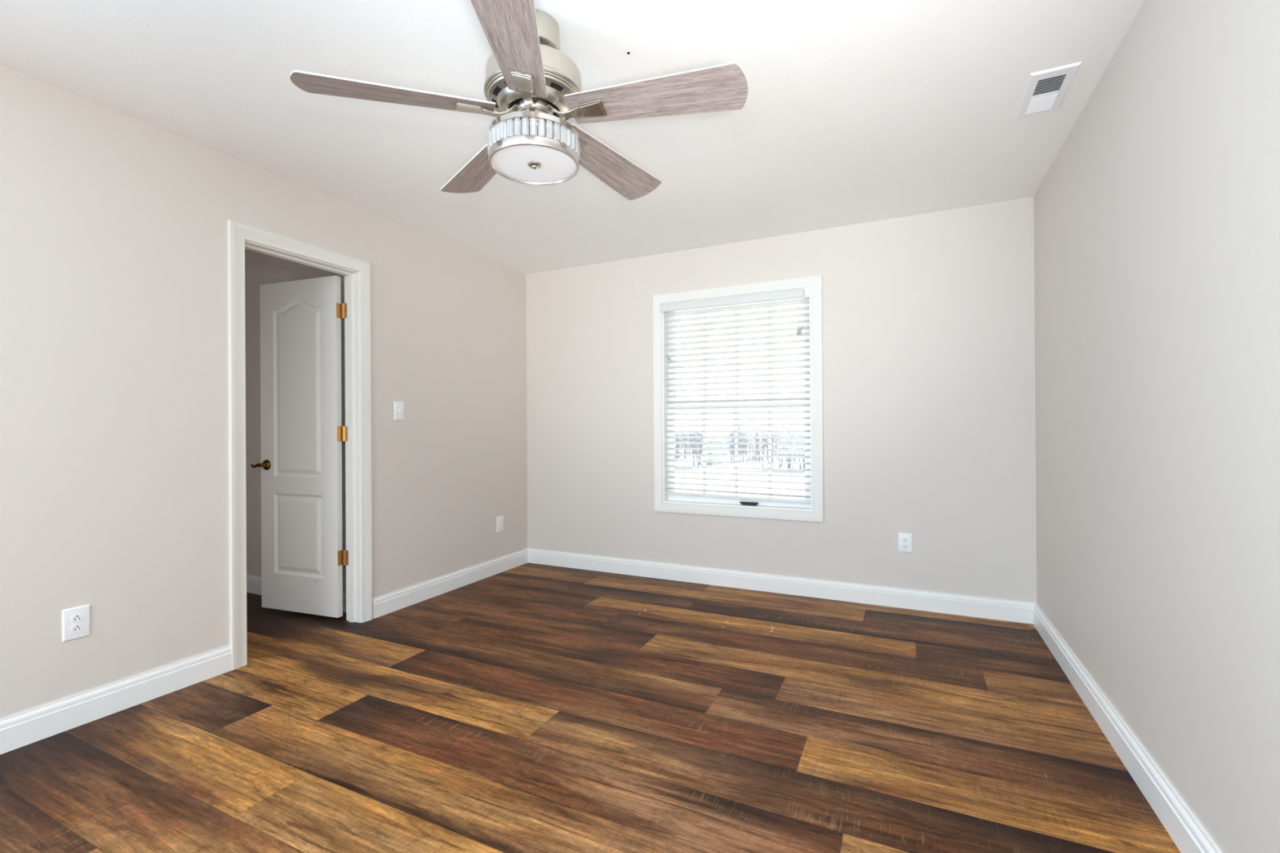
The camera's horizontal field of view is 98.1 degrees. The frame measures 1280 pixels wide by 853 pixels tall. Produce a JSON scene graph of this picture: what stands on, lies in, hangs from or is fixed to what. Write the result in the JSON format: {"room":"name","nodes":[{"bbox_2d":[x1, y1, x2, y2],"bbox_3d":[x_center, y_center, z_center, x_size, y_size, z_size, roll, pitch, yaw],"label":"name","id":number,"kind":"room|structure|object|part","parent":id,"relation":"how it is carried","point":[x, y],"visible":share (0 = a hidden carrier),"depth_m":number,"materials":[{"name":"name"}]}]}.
{"room":"empty bedroom","nodes":[
{"label":"empty bedroom","id":0,"kind":"room"},
{"bbox_2d":[0,64,527,719],"bbox_3d":[-2.734,-0.064,1.121,0.115,2.440,8.000,0,0,25],"label":"wall","id":1,"kind":"structure","parent":0,"point":[114,500],"depth_m":2.38,"materials":[{"name":"white paint"}]},
{"bbox_2d":[62,604,90,642],"bbox_3d":[-2.173,0.759,2.142,0.008,0.123,0.081,0,0,25],"label":"wall outlet","id":2,"kind":"object","parent":1,"relation":"attached to","point":[76,621],"visible":1,"depth_m":2.14,"materials":[{"name":"white plastic"}]},
{"bbox_2d":[71,623,83,632],"bbox_3d":[-2.171,0.778,2.141,0.003,0.026,0.036,0,0,25],"label":"receptacle","id":3,"kind":"object","parent":2,"relation":"attached to","point":[75,628],"depth_m":2.14,"materials":[{"name":"white plastic"}]},
{"bbox_2d":[71,613,83,622],"bbox_3d":[-2.171,0.739,2.141,0.003,0.026,0.036,0,0,25],"label":"receptacle","id":4,"kind":"object","parent":2,"relation":"attached to","point":[75,618],"depth_m":2.14,"materials":[{"name":"white plastic"}]},
{"bbox_2d":[0,644,231,755],"bbox_3d":[-3.162,1.097,0.054,0.016,0.119,5.701,0,0,25],"label":"baseboard","id":5,"kind":"structure","parent":1,"relation":"attached to","point":[27,727],"depth_m":2.21,"materials":[{"name":"white paint"}]},
{"bbox_2d":[250,275,348,617],"bbox_3d":[-2.075,0.121,3.372,0.709,2.025,0.093,0,0,19],"label":"door","id":6,"kind":"structure","parent":1,"relation":"in","point":[302,431],"depth_m":3.37,"materials":[{"name":"white paint"}]},
{"bbox_3d":[-2.376,0.242,3.440,0.092,0.031,0.023,0,0,25],"label":"lever","id":7,"kind":"part","parent":6,"relation":"part of","materials":[{"name":"gold metal"}]},
{"bbox_3d":[-2.343,0.240,3.450,0.066,0.066,0.056,0,0,25],"label":"handle","id":8,"kind":"part","parent":6,"relation":"part of","materials":[{"name":"gold metal"}]},
{"bbox_2d":[227,219,372,670],"bbox_3d":[-1.776,0.087,2.974,0.018,2.131,0.768,0,0,25],"label":"trim","id":9,"kind":"structure","parent":1,"relation":"attached to","point":[237,233],"depth_m":2.68,"materials":[{"name":"white paint"}]},
{"bbox_2d":[244,240,359,622],"bbox_3d":[-1.836,0.118,3.002,0.115,2.070,0.654,0,0,25],"label":"trim","id":10,"kind":"structure","parent":1,"relation":"attached to","point":[351,347],"depth_m":3.27,"materials":[{"name":"white paint"}]},
{"bbox_2d":[394,401,404,420],"bbox_3d":[-1.519,-0.098,3.514,0.019,0.120,0.075,0,0,25],"label":"light switch","id":11,"kind":"object","parent":1,"relation":"attached to","point":[398,406],"visible":1,"depth_m":3.51,"materials":[{"name":"white plastic"}]},
{"bbox_2d":[372,548,528,618],"bbox_3d":[-1.273,1.091,4.015,0.016,0.119,1.522,0,0,25],"label":"baseboard","id":12,"kind":"structure","parent":1,"relation":"attached to","point":[383,605],"depth_m":3.82,"materials":[{"name":"white paint"}]},
{"bbox_2d":[497,515,503,532],"bbox_3d":[-1.102,0.771,4.388,0.008,0.120,0.079,0,0,25],"label":"wall outlet","id":13,"kind":"object","parent":1,"relation":"attached to","point":[500,519],"visible":1,"depth_m":4.38,"materials":[{"name":"white plastic"}]},
{"bbox_2d":[244,248,346,592],"bbox_3d":[-2.674,-0.060,3.918,2.185,2.440,0.100,0,0,25],"label":"wall","id":14,"kind":"structure","parent":0,"point":[260,268],"depth_m":3.86,"materials":[{"name":"white paint"}]},
{"bbox_2d":[246,574,346,612],"bbox_3d":[-2.692,1.100,3.864,2.185,0.119,0.016,0,0,25],"label":"baseboard","id":15,"kind":"structure","parent":14,"relation":"attached to","point":[253,583],"depth_m":3.84,"materials":[{"name":"white paint"}]},
{"bbox_2d":[0,0,1144,274],"bbox_3d":[-2.105,-1.339,0.831,6.087,0.100,8.260,0,0,25],"label":"ceiling","id":16,"kind":"structure","parent":0,"point":[854,112],"depth_m":2.19,"materials":[{"name":"white paint"}]},
{"bbox_2d":[289,0,747,199],"bbox_3d":[-0.311,-1.068,1.817,1.302,0.462,1.298,0,0,25],"label":"ceiling fan","id":17,"kind":"object","parent":16,"relation":"hanging from","point":[534,88],"visible":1,"depth_m":1.70,"materials":[{"name":"wood"}]},
{"bbox_3d":[-0.722,-0.988,1.661,0.556,0.062,0.169,0,0,-20],"label":"blade","id":18,"kind":"part","parent":17,"relation":"part of","materials":[{"name":"grey wood"}]},
{"bbox_3d":[-0.594,-0.993,2.119,0.169,0.056,0.556,0,0,-38],"label":"blade","id":19,"kind":"part","parent":17,"relation":"part of","materials":[{"name":"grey wood"}]},
{"bbox_3d":[-0.531,-0.992,1.733,0.085,0.026,0.066,0,0,-20],"label":"blade arm","id":20,"kind":"part","parent":17,"relation":"part of","materials":[{"name":"silver metal"}]},
{"bbox_3d":[-0.326,-0.991,1.397,0.169,0.060,0.556,0,0,-2],"label":"blade","id":21,"kind":"part","parent":17,"relation":"part of","materials":[{"name":"grey wood"}]},
{"bbox_3d":[-0.336,-0.994,1.601,0.066,0.025,0.085,0,0,-2],"label":"blade arm","id":22,"kind":"part","parent":17,"relation":"part of","materials":[{"name":"silver metal"}]},
{"bbox_2d":[491,144,576,182],"bbox_3d":[-0.342,-0.853,1.801,0.270,0.004,0.270,0,0,25],"label":"diffuser","id":23,"kind":"object","parent":17,"relation":"attached to","point":[520,163],"depth_m":1.79,"materials":[{"name":"white glass"}]},
{"bbox_3d":[-0.228,-0.999,1.966,0.067,0.024,0.089,0,0,25],"label":"blade arm","id":24,"kind":"part","parent":17,"relation":"part of","materials":[{"name":"silver metal"}]},
{"bbox_3d":[-0.150,-0.998,1.746,0.085,0.024,0.066,0,0,16],"label":"blade arm","id":25,"kind":"part","parent":17,"relation":"part of","materials":[{"name":"silver metal"}]},
{"bbox_3d":[-0.119,-1.000,2.138,0.169,0.050,0.556,0,0,34],"label":"blade","id":26,"kind":"part","parent":17,"relation":"part of","materials":[{"name":"grey wood"}]},
{"bbox_3d":[0.047,-0.999,1.693,0.556,0.052,0.169,0,0,16],"label":"blade","id":27,"kind":"part","parent":17,"relation":"part of","materials":[{"name":"grey wood"}]},
{"bbox_2d":[1014,62,1081,117],"bbox_3d":[1.585,-1.306,2.170,0.152,0.009,0.318,0,0,25],"label":"ceiling vent","id":28,"kind":"object","parent":16,"relation":"in","point":[1045,91],"visible":1,"depth_m":2.15,"materials":[{"name":"white plastic"}]},
{"bbox_2d":[0,563,1180,852],"bbox_3d":[-2.162,1.181,0.675,5.887,0.060,8.417,0,0,25],"label":"floor","id":29,"kind":"structure","parent":0,"point":[527,708],"depth_m":2.00,"materials":[{"name":"brown wood"}]},
{"bbox_2d":[525,196,1036,603],"bbox_3d":[0.682,-0.082,4.002,3.802,2.440,0.140,0,0,25],"label":"wall","id":30,"kind":"structure","parent":0,"point":[928,319],"depth_m":3.58,"materials":[{"name":"white paint"}]},
{"bbox_2d":[662,287,812,511],"bbox_3d":[0.688,-0.177,3.998,1.083,1.495,0.140,0,0,25],"label":"window","id":31,"kind":"structure","parent":30,"relation":"in","point":[666,498],"depth_m":4.03,"materials":[{"name":"white plastic"}]},
{"bbox_2d":[659,288,810,504],"bbox_3d":[0.652,-0.197,3.956,1.084,1.441,0.082,0,0,25],"label":"window blind","id":32,"kind":"object","parent":31,"relation":"attached to","point":[799,294],"visible":0.94,"depth_m":3.94,"materials":[{"name":"white plastic"}]},
{"bbox_3d":[0.222,-0.684,4.125,0.003,0.349,0.006,0,0,-1],"label":"pull cord","id":33,"kind":"part","parent":32,"relation":"part of","materials":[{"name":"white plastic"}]},
{"bbox_3d":[0.316,-0.181,4.133,0.002,1.365,0.052,0,0,25],"label":"ladder cord","id":34,"kind":"part","parent":32,"relation":"part of","materials":[{"name":"white fabric"}]},
{"bbox_3d":[0.551,-0.183,4.021,0.002,1.365,0.052,0,0,25],"label":"ladder cord","id":35,"kind":"part","parent":32,"relation":"part of","materials":[{"name":"white fabric"}]},
{"bbox_3d":[0.676,0.505,3.963,1.054,0.037,0.048,0,0,25],"label":"rail","id":36,"kind":"part","parent":32,"relation":"part of","materials":[{"name":"white plastic"}]},
{"bbox_3d":[0.794,-0.185,3.905,0.002,1.365,0.052,0,0,25],"label":"ladder cord","id":37,"kind":"part","parent":32,"relation":"part of","materials":[{"name":"white fabric"}]},
{"bbox_3d":[1.029,-0.187,3.793,0.002,1.365,0.052,0,0,25],"label":"ladder cord","id":38,"kind":"part","parent":32,"relation":"part of","materials":[{"name":"white fabric"}]},
{"bbox_3d":[1.070,-0.756,3.720,0.002,0.216,0.006,0,0,25],"label":"pull cord","id":39,"kind":"part","parent":32,"relation":"part of","materials":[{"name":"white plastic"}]},
{"bbox_2d":[702,408,771,497],"bbox_3d":[0.695,0.185,4.007,0.501,0.630,0.016,0,0,25],"label":"grille","id":40,"kind":"object","parent":31,"relation":"attached to","point":[735,409],"depth_m":4.00,"materials":[{"name":"white plastic"}]},
{"bbox_2d":[702,306,772,404],"bbox_3d":[0.703,-0.515,4.035,0.501,0.707,0.016,0,0,25],"label":"grille","id":41,"kind":"object","parent":31,"relation":"attached to","point":[770,308],"depth_m":4.03,"materials":[{"name":"white plastic"}]},
{"bbox_3d":[0.703,-0.521,4.035,1.059,0.783,0.028,0,0,25],"label":"sash","id":42,"kind":"part","parent":31,"relation":"part of","materials":[{"name":"white plastic"}]},
{"bbox_3d":[0.695,0.198,4.007,1.059,0.720,0.028,0,0,25],"label":"sash","id":43,"kind":"part","parent":31,"relation":"part of","materials":[{"name":"white plastic"}]},
{"bbox_3d":[0.774,0.548,3.940,0.131,0.026,0.026,0,0,25],"label":"lift handle","id":44,"kind":"part","parent":31,"relation":"part of","materials":[{"name":"black plastic"}]},
{"bbox_2d":[652,275,823,522],"bbox_3d":[0.654,-0.179,3.927,1.223,1.631,0.018,0,0,25],"label":"trim","id":45,"kind":"structure","parent":30,"relation":"attached to","point":[815,282],"depth_m":3.85,"materials":[{"name":"white paint"}]},
{"bbox_2d":[527,548,1036,624],"bbox_3d":[0.653,1.079,3.930,3.567,0.119,0.016,0,0,25],"label":"baseboard","id":46,"kind":"structure","parent":30,"relation":"attached to","point":[1011,611],"depth_m":3.71,"materials":[{"name":"white paint"}]},
{"bbox_2d":[897,533,912,553],"bbox_3d":[1.652,0.726,3.458,0.079,0.121,0.008,0,0,25],"label":"wall outlet","id":47,"kind":"object","parent":30,"relation":"attached to","point":[904,540],"visible":1,"depth_m":3.46,"materials":[{"name":"white plastic"}]},
{"bbox_2d":[902,543,908,548],"bbox_3d":[1.651,0.745,3.455,0.036,0.026,0.003,0,0,25],"label":"receptacle","id":48,"kind":"object","parent":47,"relation":"attached to","point":[904,545],"depth_m":3.45,"materials":[{"name":"white plastic"}]},
{"bbox_2d":[902,537,908,542],"bbox_3d":[1.651,0.706,3.456,0.036,0.026,0.003,0,0,25],"label":"receptacle","id":49,"kind":"object","parent":47,"relation":"attached to","point":[904,540],"depth_m":3.45,"materials":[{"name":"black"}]},
{"bbox_2d":[1033,0,1279,852],"bbox_3d":[0.592,-0.088,-0.465,0.120,2.440,8.000,0,0,25],"label":"wall","id":50,"kind":"structure","parent":0,"point":[1157,215],"depth_m":1.53,"materials":[{"name":"white paint"}]},
{"bbox_2d":[1033,604,1222,852],"bbox_3d":[0.535,1.075,-0.436,0.022,0.115,8.000,0,0,25],"label":"baseboard","id":51,"kind":"structure","parent":50,"relation":"attached to","point":[1188,834],"depth_m":1.79,"materials":[{"name":"white paint"}]},
{"label":"outside","id":52,"kind":"structure","parent":0,"visible":0},
{"bbox_2d":[674,434,805,498],"bbox_3d":[9.221,1.625,60.877,110.000,0.001,109.840,0,0,25],"label":"ground","id":53,"kind":"structure","parent":52,"point":[726,458],"depth_m":18.15,"materials":[{"name":"white snow"}]},
{"bbox_2d":[674,413,804,471],"bbox_3d":[2.217,0.528,37.593,26.153,2.214,30.086,0,0,25],"label":"brush","id":54,"kind":"object","parent":53,"relation":"on","point":[677,440],"visible":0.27,"depth_m":26.07,"materials":[{"name":"grey plant"}]}
]}

